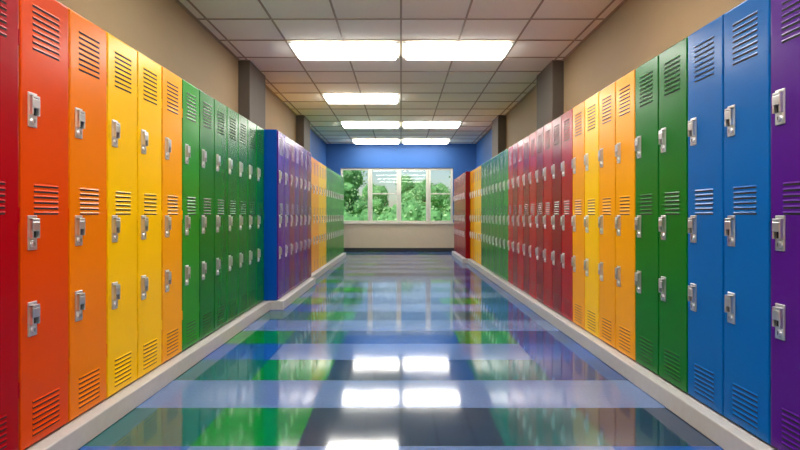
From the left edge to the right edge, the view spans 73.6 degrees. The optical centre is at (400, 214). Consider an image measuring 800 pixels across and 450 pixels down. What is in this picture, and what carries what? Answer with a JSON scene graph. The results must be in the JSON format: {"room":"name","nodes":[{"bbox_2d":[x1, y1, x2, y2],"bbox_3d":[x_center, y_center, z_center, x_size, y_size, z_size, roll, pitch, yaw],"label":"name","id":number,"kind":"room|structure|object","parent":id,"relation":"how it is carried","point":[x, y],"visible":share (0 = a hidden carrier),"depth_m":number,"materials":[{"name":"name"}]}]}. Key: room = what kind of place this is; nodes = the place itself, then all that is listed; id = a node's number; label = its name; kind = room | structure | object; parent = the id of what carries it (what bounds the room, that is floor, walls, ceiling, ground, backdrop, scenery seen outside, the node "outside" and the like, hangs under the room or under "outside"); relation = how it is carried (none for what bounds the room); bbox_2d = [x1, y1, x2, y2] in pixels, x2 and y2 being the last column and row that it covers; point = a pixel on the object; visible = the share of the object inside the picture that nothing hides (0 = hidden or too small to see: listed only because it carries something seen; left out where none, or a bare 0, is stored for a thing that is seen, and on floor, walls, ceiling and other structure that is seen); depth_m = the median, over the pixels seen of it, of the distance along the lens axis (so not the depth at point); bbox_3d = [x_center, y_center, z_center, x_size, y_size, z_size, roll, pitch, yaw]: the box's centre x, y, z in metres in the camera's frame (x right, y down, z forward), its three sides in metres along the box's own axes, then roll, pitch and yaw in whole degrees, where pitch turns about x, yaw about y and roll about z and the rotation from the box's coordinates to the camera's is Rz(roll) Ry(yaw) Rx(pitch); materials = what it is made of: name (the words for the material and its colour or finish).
{"room":"school corridor","nodes":[
{"label":"school corridor","id":0,"kind":"room"},
{"bbox_2d":[57,0,325,165],"bbox_3d":[-2.175,-0.490,6.300,0.150,3.020,17.400,0,0,0],"label":"wall","id":1,"kind":"structure","parent":0,"point":[162,31],"depth_m":5.12,"materials":[{"name":"beige paint"}]},
{"bbox_2d":[238,60,264,128],"bbox_3d":[-2.025,-0.490,7.300,0.150,3.020,0.800,0,0,0],"label":"pillar","id":2,"kind":"structure","parent":0,"point":[251,82],"depth_m":6.98,"materials":[{"name":"paint"}]},
{"bbox_2d":[296,115,309,151],"bbox_3d":[-2.020,-0.490,11.050,0.160,3.020,0.700,0,0,0],"label":"pillar","id":3,"kind":"structure","parent":0,"point":[302,123],"depth_m":10.70,"materials":[{"name":"paint"}]},
{"bbox_2d":[78,251,723,449],"bbox_3d":[0.000,1.020,6.300,4.200,0.001,17.400,0,0,0],"label":"floor","id":4,"kind":"structure","parent":0,"point":[386,350],"depth_m":3.28,"materials":[{"name":"tile"}]},
{"bbox_2d":[24,253,345,449],"bbox_3d":[-1.587,0.971,6.345,0.655,0.098,13.490,0,0,0],"label":"baseboard","id":5,"kind":"structure","parent":4,"relation":"on","point":[82,429],"depth_m":3.03,"materials":[{"name":"concrete"}]},
{"bbox_2d":[0,0,19,449],"bbox_3d":[-1.675,0.000,1.897,0.471,1.840,0.303,0,0,0],"label":"locker","id":6,"kind":"object","parent":5,"relation":"on","point":[9,31],"visible":1,"depth_m":1.99,"materials":[{"name":"red metal"}]},
{"bbox_2d":[18,0,68,449],"bbox_3d":[-1.675,0.000,2.203,0.471,1.840,0.303,0,0,0],"label":"locker","id":7,"kind":"object","parent":5,"relation":"on","point":[43,55],"visible":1,"depth_m":2.18,"materials":[{"name":"orange metal"}]},
{"bbox_2d":[67,7,106,422],"bbox_3d":[-1.675,0.000,2.507,0.471,1.840,0.303,0,0,0],"label":"locker","id":8,"kind":"object","parent":5,"relation":"on","point":[87,74],"visible":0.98,"depth_m":2.49,"materials":[{"name":"orange metal"}]},
{"bbox_2d":[104,30,137,399],"bbox_3d":[-1.675,0.000,2.812,0.471,1.840,0.303,0,0,0],"label":"locker","id":9,"kind":"object","parent":5,"relation":"on","point":[121,59],"visible":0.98,"depth_m":2.79,"materials":[{"name":"yellow metal"}]},
{"bbox_2d":[136,50,161,379],"bbox_3d":[-1.675,0.000,3.118,0.471,1.840,0.303,0,0,0],"label":"locker","id":10,"kind":"object","parent":5,"relation":"on","point":[149,101],"visible":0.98,"depth_m":3.09,"materials":[{"name":"yellow metal"}]},
{"bbox_2d":[161,66,182,363],"bbox_3d":[-1.675,0.000,3.422,0.471,1.840,0.303,0,0,0],"label":"locker","id":11,"kind":"object","parent":5,"relation":"on","point":[171,84],"visible":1,"depth_m":3.40,"materials":[{"name":"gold paint"}]},
{"bbox_2d":[181,78,199,351],"bbox_3d":[-1.675,0.000,3.728,0.471,1.840,0.303,0,0,0],"label":"locker","id":12,"kind":"object","parent":5,"relation":"on","point":[190,120],"visible":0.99,"depth_m":3.69,"materials":[{"name":"metal"}]},
{"bbox_2d":[199,90,213,339],"bbox_3d":[-1.675,0.000,4.032,0.471,1.840,0.303,0,0,0],"label":"locker","id":13,"kind":"object","parent":5,"relation":"on","point":[206,102],"visible":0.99,"depth_m":4.02,"materials":[{"name":"green metal"}]},
{"bbox_2d":[214,99,226,330],"bbox_3d":[-1.675,0.000,4.338,0.471,1.840,0.303,0,0,0],"label":"locker","id":14,"kind":"object","parent":5,"relation":"on","point":[220,110],"visible":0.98,"depth_m":4.33,"materials":[{"name":"green metal"}]},
{"bbox_2d":[226,106,237,323],"bbox_3d":[-1.675,0.000,4.643,0.471,1.840,0.303,0,0,0],"label":"locker","id":15,"kind":"object","parent":5,"relation":"on","point":[232,116],"visible":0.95,"depth_m":4.63,"materials":[{"name":"green metal"}]},
{"bbox_2d":[238,114,247,315],"bbox_3d":[-1.675,0.000,4.947,0.471,1.840,0.303,0,0,0],"label":"locker","id":16,"kind":"object","parent":5,"relation":"on","point":[242,122],"visible":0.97,"depth_m":4.93,"materials":[{"name":"green metal"}]},
{"bbox_2d":[247,119,256,310],"bbox_3d":[-1.675,0.000,5.253,0.471,1.840,0.303,0,0,0],"label":"locker","id":17,"kind":"object","parent":5,"relation":"on","point":[252,147],"visible":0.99,"depth_m":5.22,"materials":[{"name":"green metal"}]},
{"bbox_2d":[255,124,263,305],"bbox_3d":[-1.675,0.000,5.558,0.471,1.840,0.303,0,0,0],"label":"locker","id":18,"kind":"object","parent":5,"relation":"on","point":[259,131],"visible":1,"depth_m":5.52,"materials":[{"name":"green metal"}]},
{"bbox_2d":[263,129,283,300],"bbox_3d":[-1.534,0.000,5.902,0.471,1.840,0.303,0,0,0],"label":"locker","id":19,"kind":"object","parent":5,"relation":"on","point":[273,138],"visible":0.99,"depth_m":5.75,"materials":[{"name":"metal"}]},
{"bbox_2d":[284,135,289,294],"bbox_3d":[-1.534,0.000,6.207,0.471,1.840,0.303,0,0,0],"label":"locker","id":20,"kind":"object","parent":5,"relation":"on","point":[286,139],"visible":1,"depth_m":6.17,"materials":[{"name":"purple metal"}]},
{"bbox_2d":[290,139,294,290],"bbox_3d":[-1.534,0.000,6.513,0.471,1.840,0.303,0,0,0],"label":"locker","id":21,"kind":"object","parent":5,"relation":"on","point":[292,143],"visible":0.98,"depth_m":6.51,"materials":[{"name":"metal"}]},
{"bbox_2d":[295,142,299,287],"bbox_3d":[-1.534,0.000,6.817,0.471,1.840,0.303,0,0,0],"label":"locker","id":22,"kind":"object","parent":5,"relation":"on","point":[297,147],"visible":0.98,"depth_m":6.82,"materials":[{"name":"purple metal"}]},
{"bbox_2d":[298,144,303,285],"bbox_3d":[-1.534,0.000,7.122,0.471,1.840,0.303,0,0,0],"label":"locker","id":23,"kind":"object","parent":5,"relation":"on","point":[301,148],"visible":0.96,"depth_m":7.10,"materials":[{"name":"metal"}]},
{"bbox_2d":[304,149,307,280],"bbox_3d":[-1.534,0.000,7.428,0.471,1.840,0.303,0,0,0],"label":"locker","id":24,"kind":"object","parent":5,"relation":"on","point":[305,150],"visible":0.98,"depth_m":7.39,"materials":[{"name":"purple metal"}]},
{"bbox_2d":[308,151,311,278],"bbox_3d":[-1.534,0.000,7.732,0.471,1.840,0.303,0,0,0],"label":"locker","id":25,"kind":"object","parent":5,"relation":"on","point":[309,153],"visible":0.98,"depth_m":7.72,"materials":[{"name":"metal"}]},
{"bbox_2d":[311,157,312,272],"bbox_3d":[-1.615,0.000,8.363,0.471,1.840,0.303,0,0,0],"label":"locker","id":26,"kind":"object","parent":5,"relation":"on","point":[311,157],"visible":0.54,"depth_m":8.46,"materials":[{"name":"gold paint"}]},
{"bbox_2d":[313,158,315,271],"bbox_3d":[-1.615,0.000,8.668,0.471,1.840,0.303,0,0,0],"label":"locker","id":27,"kind":"object","parent":5,"relation":"on","point":[314,160],"visible":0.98,"depth_m":8.66,"materials":[{"name":"gold paint"}]},
{"bbox_2d":[316,160,318,269],"bbox_3d":[-1.615,0.000,8.973,0.471,1.840,0.303,0,0,0],"label":"locker","id":28,"kind":"object","parent":5,"relation":"on","point":[317,162],"visible":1,"depth_m":8.97,"materials":[{"name":"gold paint"}]},
{"bbox_2d":[318,161,321,268],"bbox_3d":[-1.615,0.000,9.277,0.471,1.840,0.303,0,0,0],"label":"locker","id":29,"kind":"object","parent":5,"relation":"on","point":[320,175],"visible":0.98,"depth_m":9.19,"materials":[{"name":"metal"}]},
{"bbox_2d":[321,163,323,266],"bbox_3d":[-1.615,0.000,9.582,0.471,1.840,0.303,0,0,0],"label":"locker","id":30,"kind":"object","parent":5,"relation":"on","point":[322,165],"visible":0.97,"depth_m":9.54,"materials":[{"name":"metal"}]},
{"bbox_2d":[324,165,325,264],"bbox_3d":[-1.615,0.000,9.887,0.471,1.840,0.303,0,0,0],"label":"locker","id":31,"kind":"object","parent":5,"relation":"on","point":[324,165],"visible":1,"depth_m":9.79,"materials":[{"name":"metal"}]},
{"bbox_2d":[326,167,328,262],"bbox_3d":[-1.615,0.000,10.193,0.471,1.840,0.303,0,0,0],"label":"locker","id":32,"kind":"object","parent":5,"relation":"on","point":[327,168],"visible":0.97,"depth_m":10.19,"materials":[{"name":"metal"}]},
{"bbox_2d":[329,169,330,260],"bbox_3d":[-1.615,0.000,10.498,0.471,1.840,0.303,0,0,0],"label":"locker","id":33,"kind":"object","parent":5,"relation":"on","point":[329,169],"visible":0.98,"depth_m":10.55,"materials":[{"name":"metal"}]},
{"bbox_2d":[331,170,332,259],"bbox_3d":[-1.615,0.000,10.803,0.471,1.840,0.303,0,0,0],"label":"locker","id":34,"kind":"object","parent":5,"relation":"on","point":[331,170],"visible":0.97,"depth_m":10.78,"materials":[{"name":"metal"}]},
{"bbox_2d":[333,171,334,258],"bbox_3d":[-1.615,0.000,11.107,0.471,1.840,0.303,0,0,0],"label":"locker","id":35,"kind":"object","parent":5,"relation":"on","point":[333,171],"visible":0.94,"depth_m":11.10,"materials":[{"name":"metal"}]},
{"bbox_2d":[334,172,335,257],"bbox_3d":[-1.615,0.000,11.412,0.471,1.840,0.303,0,0,0],"label":"locker","id":36,"kind":"object","parent":5,"relation":"on","point":[334,172],"visible":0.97,"depth_m":11.30,"materials":[{"name":"metal"}]},
{"bbox_2d":[335,172,337,257],"bbox_3d":[-1.615,0.000,11.717,0.471,1.840,0.303,0,0,0],"label":"locker","id":37,"kind":"object","parent":5,"relation":"on","point":[335,172],"visible":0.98,"depth_m":11.61,"materials":[{"name":"metal"}]},
{"bbox_2d":[338,174,339,255],"bbox_3d":[-1.615,0.000,12.023,0.471,1.840,0.303,0,0,0],"label":"locker","id":38,"kind":"object","parent":5,"relation":"on","point":[338,174],"visible":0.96,"depth_m":11.98,"materials":[{"name":"metal"}]},
{"bbox_2d":[339,175,340,254],"bbox_3d":[-1.615,0.000,12.328,0.471,1.840,0.303,0,0,0],"label":"locker","id":39,"kind":"object","parent":5,"relation":"on","point":[339,175],"visible":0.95,"depth_m":12.22,"materials":[{"name":"metal"}]},
{"bbox_2d":[341,176,341,253],"bbox_3d":[-1.615,0.000,12.633,0.471,1.840,0.303,0,0,0],"label":"locker","id":40,"kind":"object","parent":5,"relation":"on","point":[341,176],"visible":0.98,"depth_m":12.59,"materials":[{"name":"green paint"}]},
{"bbox_2d":[342,177,343,252],"bbox_3d":[-1.615,0.000,12.938,0.471,1.840,0.303,0,0,0],"label":"locker","id":41,"kind":"object","parent":5,"relation":"on","point":[342,177],"visible":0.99,"depth_m":12.80,"materials":[{"name":"metal"}]},
{"bbox_2d":[452,251,777,449],"bbox_3d":[1.607,0.971,6.685,0.615,0.098,14.070,0,0,0],"label":"baseboard","id":42,"kind":"structure","parent":4,"relation":"on","point":[719,429],"depth_m":3.03,"materials":[{"name":"concrete"}]},
{"bbox_2d":[453,179,454,250],"bbox_3d":[1.575,0.000,13.568,0.471,1.840,0.303,0,0,0],"label":"locker","id":43,"kind":"object","parent":42,"relation":"on","point":[454,179],"visible":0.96,"depth_m":13.60,"materials":[{"name":"red metal"}]},
{"bbox_2d":[455,178,456,251],"bbox_3d":[1.575,0.000,13.262,0.471,1.840,0.303,0,0,0],"label":"locker","id":44,"kind":"object","parent":42,"relation":"on","point":[456,178],"visible":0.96,"depth_m":13.32,"materials":[{"name":"metal"}]},
{"bbox_2d":[456,177,457,252],"bbox_3d":[1.575,0.000,12.957,0.471,1.840,0.303,0,0,0],"label":"locker","id":45,"kind":"object","parent":42,"relation":"on","point":[457,177],"visible":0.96,"depth_m":12.88,"materials":[{"name":"red metal"}]},
{"bbox_2d":[457,177,458,252],"bbox_3d":[1.575,0.000,12.652,0.471,1.840,0.303,0,0,0],"label":"locker","id":46,"kind":"object","parent":42,"relation":"on","point":[458,177],"visible":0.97,"depth_m":12.65,"materials":[{"name":"metal"}]},
{"bbox_2d":[459,175,460,254],"bbox_3d":[1.575,0.000,12.348,0.471,1.840,0.303,0,0,0],"label":"locker","id":47,"kind":"object","parent":42,"relation":"on","point":[460,175],"visible":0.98,"depth_m":12.41,"materials":[{"name":"red metal"}]},
{"bbox_2d":[460,175,461,254],"bbox_3d":[1.575,0.000,12.043,0.471,1.840,0.303,0,0,0],"label":"locker","id":48,"kind":"object","parent":42,"relation":"on","point":[461,175],"visible":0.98,"depth_m":12.03,"materials":[{"name":"metal"}]},
{"bbox_2d":[461,173,463,256],"bbox_3d":[1.575,0.000,11.738,0.471,1.840,0.303,0,0,0],"label":"locker","id":49,"kind":"object","parent":42,"relation":"on","point":[463,173],"visible":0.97,"depth_m":11.80,"materials":[{"name":"red metal"}]},
{"bbox_2d":[463,171,470,258],"bbox_3d":[1.575,0.000,11.432,0.471,1.840,0.303,0,0,0],"label":"locker","id":50,"kind":"object","parent":42,"relation":"on","point":[466,195],"visible":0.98,"depth_m":11.28,"materials":[{"name":"metal"}]},
{"bbox_2d":[470,170,472,259],"bbox_3d":[1.675,0.000,11.117,0.471,1.840,0.303,0,0,0],"label":"locker","id":51,"kind":"object","parent":42,"relation":"on","point":[472,170],"visible":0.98,"depth_m":11.08,"materials":[{"name":"metal"}]},
{"bbox_2d":[472,170,473,259],"bbox_3d":[1.675,0.000,10.812,0.471,1.840,0.303,0,0,0],"label":"locker","id":52,"kind":"object","parent":42,"relation":"on","point":[473,170],"visible":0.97,"depth_m":10.77,"materials":[{"name":"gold paint"}]},
{"bbox_2d":[474,168,476,261],"bbox_3d":[1.675,0.000,10.508,0.471,1.840,0.303,0,0,0],"label":"locker","id":53,"kind":"object","parent":42,"relation":"on","point":[475,170],"visible":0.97,"depth_m":10.48,"materials":[{"name":"metal"}]},
{"bbox_2d":[476,167,478,262],"bbox_3d":[1.675,0.000,10.203,0.471,1.840,0.303,0,0,0],"label":"locker","id":54,"kind":"object","parent":42,"relation":"on","point":[477,194],"visible":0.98,"depth_m":10.21,"materials":[{"name":"orange metal"}]},
{"bbox_2d":[478,165,480,264],"bbox_3d":[1.675,0.000,9.898,0.471,1.840,0.303,0,0,0],"label":"locker","id":55,"kind":"object","parent":42,"relation":"on","point":[479,193],"visible":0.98,"depth_m":9.95,"materials":[{"name":"orange metal"}]},
{"bbox_2d":[480,164,483,265],"bbox_3d":[1.675,0.000,9.592,0.471,1.840,0.303,0,0,0],"label":"locker","id":56,"kind":"object","parent":42,"relation":"on","point":[482,165],"visible":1,"depth_m":9.59,"materials":[{"name":"metal"}]},
{"bbox_2d":[483,162,486,267],"bbox_3d":[1.675,0.000,9.287,0.471,1.840,0.303,0,0,0],"label":"locker","id":57,"kind":"object","parent":42,"relation":"on","point":[485,163],"visible":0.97,"depth_m":9.24,"materials":[{"name":"metal"}]},
{"bbox_2d":[486,160,489,269],"bbox_3d":[1.675,0.000,8.982,0.471,1.840,0.303,0,0,0],"label":"locker","id":58,"kind":"object","parent":42,"relation":"on","point":[488,162],"visible":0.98,"depth_m":8.93,"materials":[{"name":"metal"}]},
{"bbox_2d":[489,158,492,271],"bbox_3d":[1.675,0.000,8.678,0.471,1.840,0.303,0,0,0],"label":"locker","id":59,"kind":"object","parent":42,"relation":"on","point":[491,160],"visible":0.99,"depth_m":8.63,"materials":[{"name":"metal"}]},
{"bbox_2d":[492,156,495,273],"bbox_3d":[1.675,0.000,8.373,0.471,1.840,0.303,0,0,0],"label":"locker","id":60,"kind":"object","parent":42,"relation":"on","point":[494,158],"visible":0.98,"depth_m":8.35,"materials":[{"name":"metal"}]},
{"bbox_2d":[495,154,499,275],"bbox_3d":[1.675,0.000,8.068,0.471,1.840,0.303,0,0,0],"label":"locker","id":61,"kind":"object","parent":42,"relation":"on","point":[497,188],"visible":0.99,"depth_m":8.09,"materials":[{"name":"metal"}]},
{"bbox_2d":[499,151,503,278],"bbox_3d":[1.675,0.000,7.763,0.471,1.840,0.303,0,0,0],"label":"locker","id":62,"kind":"object","parent":42,"relation":"on","point":[501,187],"visible":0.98,"depth_m":7.77,"materials":[{"name":"green metal"}]},
{"bbox_2d":[503,149,507,280],"bbox_3d":[1.675,0.000,7.457,0.471,1.840,0.303,0,0,0],"label":"locker","id":63,"kind":"object","parent":42,"relation":"on","point":[505,186],"visible":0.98,"depth_m":7.47,"materials":[{"name":"metal"}]},
{"bbox_2d":[507,146,512,283],"bbox_3d":[1.675,0.000,7.152,0.471,1.840,0.303,0,0,0],"label":"locker","id":64,"kind":"object","parent":42,"relation":"on","point":[510,149],"visible":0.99,"depth_m":7.13,"materials":[{"name":"red metal"}]},
{"bbox_2d":[512,142,517,287],"bbox_3d":[1.675,0.000,6.848,0.471,1.840,0.303,0,0,0],"label":"locker","id":65,"kind":"object","parent":42,"relation":"on","point":[515,146],"visible":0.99,"depth_m":6.82,"materials":[{"name":"metal"}]},
{"bbox_2d":[517,139,522,290],"bbox_3d":[1.675,0.000,6.543,0.471,1.840,0.303,0,0,0],"label":"locker","id":66,"kind":"object","parent":42,"relation":"on","point":[520,143],"visible":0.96,"depth_m":6.54,"materials":[{"name":"red metal"}]},
{"bbox_2d":[522,135,529,294],"bbox_3d":[1.675,0.000,6.237,0.471,1.840,0.303,0,0,0],"label":"locker","id":67,"kind":"object","parent":42,"relation":"on","point":[526,141],"visible":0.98,"depth_m":6.22,"materials":[{"name":"metal"}]},
{"bbox_2d":[528,131,535,298],"bbox_3d":[1.675,0.000,5.933,0.471,1.840,0.303,0,0,0],"label":"locker","id":68,"kind":"object","parent":42,"relation":"on","point":[531,176],"visible":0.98,"depth_m":5.94,"materials":[{"name":"red metal"}]},
{"bbox_2d":[535,126,543,303],"bbox_3d":[1.675,0.000,5.628,0.471,1.840,0.303,0,0,0],"label":"locker","id":69,"kind":"object","parent":42,"relation":"on","point":[539,176],"visible":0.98,"depth_m":5.64,"materials":[{"name":"metal"}]},
{"bbox_2d":[543,121,551,308],"bbox_3d":[1.675,0.000,5.322,0.471,1.840,0.303,0,0,0],"label":"locker","id":70,"kind":"object","parent":42,"relation":"on","point":[547,174],"visible":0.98,"depth_m":5.33,"materials":[{"name":"red metal"}]},
{"bbox_2d":[551,114,562,315],"bbox_3d":[1.675,0.000,5.018,0.471,1.840,0.303,0,0,0],"label":"locker","id":71,"kind":"object","parent":42,"relation":"on","point":[556,172],"visible":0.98,"depth_m":5.02,"materials":[{"name":"metal"}]},
{"bbox_2d":[561,108,572,321],"bbox_3d":[1.675,0.000,4.713,0.471,1.840,0.303,0,0,0],"label":"locker","id":72,"kind":"object","parent":42,"relation":"on","point":[567,118],"visible":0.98,"depth_m":4.69,"materials":[{"name":"red metal"}]},
{"bbox_2d":[572,99,586,330],"bbox_3d":[1.675,0.000,4.407,0.471,1.840,0.303,0,0,0],"label":"locker","id":73,"kind":"object","parent":42,"relation":"on","point":[578,166],"visible":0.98,"depth_m":4.39,"materials":[{"name":"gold paint"}]},
{"bbox_2d":[584,91,599,338],"bbox_3d":[1.675,0.000,4.103,0.471,1.840,0.303,0,0,0],"label":"locker","id":74,"kind":"object","parent":42,"relation":"on","point":[591,162],"visible":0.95,"depth_m":4.08,"materials":[{"name":"yellow metal"}]},
{"bbox_2d":[598,81,615,348],"bbox_3d":[1.675,0.000,3.797,0.471,1.840,0.303,0,0,0],"label":"locker","id":75,"kind":"object","parent":42,"relation":"on","point":[606,157],"visible":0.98,"depth_m":3.77,"materials":[{"name":"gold paint"}]},
{"bbox_2d":[615,68,636,361],"bbox_3d":[1.675,0.000,3.493,0.471,1.840,0.303,0,0,0],"label":"locker","id":76,"kind":"object","parent":42,"relation":"on","point":[625,153],"visible":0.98,"depth_m":3.47,"materials":[{"name":"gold paint"}]},
{"bbox_2d":[635,53,660,376],"bbox_3d":[1.675,0.000,3.188,0.471,1.840,0.303,0,0,0],"label":"locker","id":77,"kind":"object","parent":42,"relation":"on","point":[647,74],"visible":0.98,"depth_m":3.17,"materials":[{"name":"green metal"}]},
{"bbox_2d":[658,35,689,394],"bbox_3d":[1.675,0.000,2.882,0.471,1.840,0.303,0,0,0],"label":"locker","id":78,"kind":"object","parent":42,"relation":"on","point":[673,62],"visible":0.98,"depth_m":2.86,"materials":[{"name":"green metal"}]},
{"bbox_2d":[688,12,726,417],"bbox_3d":[1.675,0.000,2.578,0.471,1.840,0.303,0,0,0],"label":"locker","id":79,"kind":"object","parent":42,"relation":"on","point":[705,45],"visible":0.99,"depth_m":2.56,"materials":[{"name":"blue metal"}]},
{"bbox_2d":[724,0,771,445],"bbox_3d":[1.675,0.000,2.272,0.471,1.840,0.303,0,0,0],"label":"locker","id":80,"kind":"object","parent":42,"relation":"on","point":[747,26],"visible":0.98,"depth_m":2.25,"materials":[{"name":"blue metal"}]},
{"bbox_2d":[771,0,799,449],"bbox_3d":[1.675,0.000,1.968,0.471,1.840,0.303,0,0,0],"label":"locker","id":81,"kind":"object","parent":42,"relation":"on","point":[785,14],"visible":1,"depth_m":2.03,"materials":[{"name":"purple metal"}]},
{"bbox_2d":[179,0,622,143],"bbox_3d":[0.000,-2.050,6.325,4.500,0.100,17.750,0,0,0],"label":"ceiling","id":82,"kind":"structure","parent":0,"point":[294,86],"depth_m":6.67,"materials":[{"name":"tile"}]},
{"bbox_2d":[287,41,398,59],"bbox_3d":[-0.665,-1.966,6.440,1.280,0.045,0.630,0,0,0],"label":"ceiling light panel","id":83,"kind":"object","parent":82,"relation":"in","point":[303,50],"depth_m":6.32,"materials":[{"name":"white plastic"}]},
{"bbox_2d":[321,94,399,103],"bbox_3d":[-0.665,-1.966,9.080,1.280,0.045,0.630,0,0,0],"label":"ceiling light panel","id":84,"kind":"object","parent":82,"relation":"in","point":[330,98],"depth_m":8.93,"materials":[{"name":"white plastic"}]},
{"bbox_2d":[340,122,399,127],"bbox_3d":[-0.665,-1.966,11.720,1.280,0.045,0.630,0,0,0],"label":"ceiling light panel","id":85,"kind":"object","parent":82,"relation":"in","point":[345,124],"depth_m":11.55,"materials":[{"name":"white plastic"}]},
{"bbox_2d":[351,139,399,143],"bbox_3d":[-0.665,-1.966,14.360,1.280,0.045,0.630,0,0,0],"label":"ceiling light panel","id":86,"kind":"object","parent":82,"relation":"in","point":[357,141],"depth_m":14.15,"materials":[{"name":"white plastic"}]},
{"bbox_2d":[175,0,626,143],"bbox_3d":[0.000,-1.994,6.300,4.200,0.009,17.400,0,0,0],"label":"grid","id":87,"kind":"object","parent":82,"relation":"attached to","point":[177,1],"visible":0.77,"depth_m":6.11,"materials":[{"name":"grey metal"}]},
{"bbox_2d":[402,139,450,143],"bbox_3d":[0.665,-1.966,14.360,1.280,0.045,0.630,0,0,0],"label":"ceiling light panel","id":88,"kind":"object","parent":82,"relation":"in","point":[405,141],"depth_m":14.15,"materials":[{"name":"white plastic"}]},
{"bbox_2d":[402,122,461,127],"bbox_3d":[0.665,-1.966,11.720,1.280,0.045,0.630,0,0,0],"label":"ceiling light panel","id":89,"kind":"object","parent":82,"relation":"in","point":[404,124],"depth_m":11.55,"materials":[{"name":"white plastic"}]},
{"bbox_2d":[403,41,514,59],"bbox_3d":[0.665,-1.966,6.440,1.280,0.045,0.630,0,0,0],"label":"ceiling light panel","id":90,"kind":"object","parent":82,"relation":"in","point":[412,50],"depth_m":6.32,"materials":[{"name":"white plastic"}]},
{"bbox_2d":[326,144,475,247],"bbox_3d":[0.000,-0.490,15.100,4.500,3.020,0.200,0,0,0],"label":"wall","id":91,"kind":"structure","parent":0,"point":[459,157],"depth_m":15.00,"materials":[{"name":"blue paint"}]},
{"bbox_2d":[341,168,369,222],"bbox_3d":[-1.285,-0.550,15.080,0.826,1.536,0.100,0,0,0],"label":"window","id":92,"kind":"structure","parent":91,"relation":"in","point":[342,169],"depth_m":15.03,"materials":[{"name":"beige paint"}]},
{"bbox_2d":[370,168,398,222],"bbox_3d":[-0.465,-0.550,15.080,0.806,1.536,0.100,0,0,0],"label":"window","id":93,"kind":"structure","parent":91,"relation":"in","point":[371,169],"depth_m":15.03,"materials":[{"name":"beige paint"}]},
{"bbox_2d":[344,248,453,250],"bbox_3d":[0.000,0.970,14.990,4.200,0.100,0.020,0,0,0],"label":"baseboard","id":94,"kind":"structure","parent":91,"relation":"attached to","point":[345,249],"depth_m":14.98,"materials":[{"name":"black"}]},
{"bbox_2d":[344,223,453,223],"bbox_3d":[-0.120,0.235,14.999,3.220,0.029,0.058,0,0,0],"label":"window sill","id":95,"kind":"structure","parent":91,"relation":"attached to","point":[344,223],"depth_m":14.97,"materials":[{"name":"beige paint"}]},
{"bbox_2d":[399,168,427,222],"bbox_3d":[0.355,-0.550,15.080,0.826,1.536,0.100,0,0,0],"label":"window","id":96,"kind":"structure","parent":91,"relation":"in","point":[400,169],"depth_m":15.03,"materials":[{"name":"beige paint"}]},
{"bbox_2d":[428,168,452,222],"bbox_3d":[1.115,-0.550,15.080,0.686,1.536,0.100,0,0,0],"label":"window","id":97,"kind":"structure","parent":91,"relation":"in","point":[429,169],"depth_m":15.03,"materials":[{"name":"beige paint"}]},
{"bbox_2d":[492,115,505,157],"bbox_3d":[2.020,-0.490,11.050,0.160,3.020,0.700,0,0,0],"label":"pillar","id":98,"kind":"structure","parent":0,"point":[499,123],"depth_m":10.70,"materials":[{"name":"paint"}]},
{"bbox_2d":[537,60,563,129],"bbox_3d":[2.025,-0.490,7.300,0.150,3.020,0.800,0,0,0],"label":"pillar","id":99,"kind":"structure","parent":0,"point":[550,82],"depth_m":6.98,"materials":[{"name":"paint"}]},
{"bbox_2d":[476,0,744,167],"bbox_3d":[2.175,-0.490,6.300,0.150,3.020,17.400,0,0,0],"label":"wall","id":100,"kind":"structure","parent":0,"point":[638,31],"depth_m":5.17,"materials":[{"name":"beige paint"}]},
{"label":"outside","id":101,"kind":"structure","parent":0,"visible":0},
{"bbox_3d":[0.000,1.420,52.625,80.000,0.200,74.750,0,0,0],"label":"lawn","id":102,"kind":"structure","parent":101,"visible":0},
{"bbox_2d":[343,170,372,214],"bbox_3d":[-3.261,-0.911,26.209,3.518,4.463,2.680,0,0,-35],"label":"tree","id":103,"kind":"object","parent":102,"relation":"on","point":[353,179],"visible":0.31,"depth_m":25.77,"materials":[{"name":"green plant"}]},
{"bbox_2d":[360,183,390,214],"bbox_3d":[-2.217,-0.911,49.850,2.680,4.463,3.518,0,0,-32],"label":"tree","id":104,"kind":"object","parent":102,"relation":"on","point":[380,201],"visible":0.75,"depth_m":49.35,"materials":[{"name":"green plant"}]},
{"bbox_2d":[344,196,449,220],"bbox_3d":[-0.043,0.240,23.059,25.570,2.151,2.604,0,0,0],"label":"hedge","id":105,"kind":"object","parent":102,"relation":"on","point":[411,210],"visible":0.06,"depth_m":22.37,"materials":[{"name":"green plant"}]},
{"bbox_2d":[395,174,442,207],"bbox_3d":[0.979,-0.488,30.305,2.707,3.615,2.609,0,0,-3],"label":"tree","id":106,"kind":"object","parent":102,"relation":"on","point":[417,190],"visible":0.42,"depth_m":29.52,"materials":[{"name":"green plant"}]},
{"bbox_2d":[421,179,449,211],"bbox_3d":[2.983,-0.940,46.092,3.261,4.519,3.384,0,0,-31],"label":"tree","id":107,"kind":"object","parent":102,"relation":"on","point":[442,204],"visible":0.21,"depth_m":45.46,"materials":[{"name":"green plant"}]}
]}

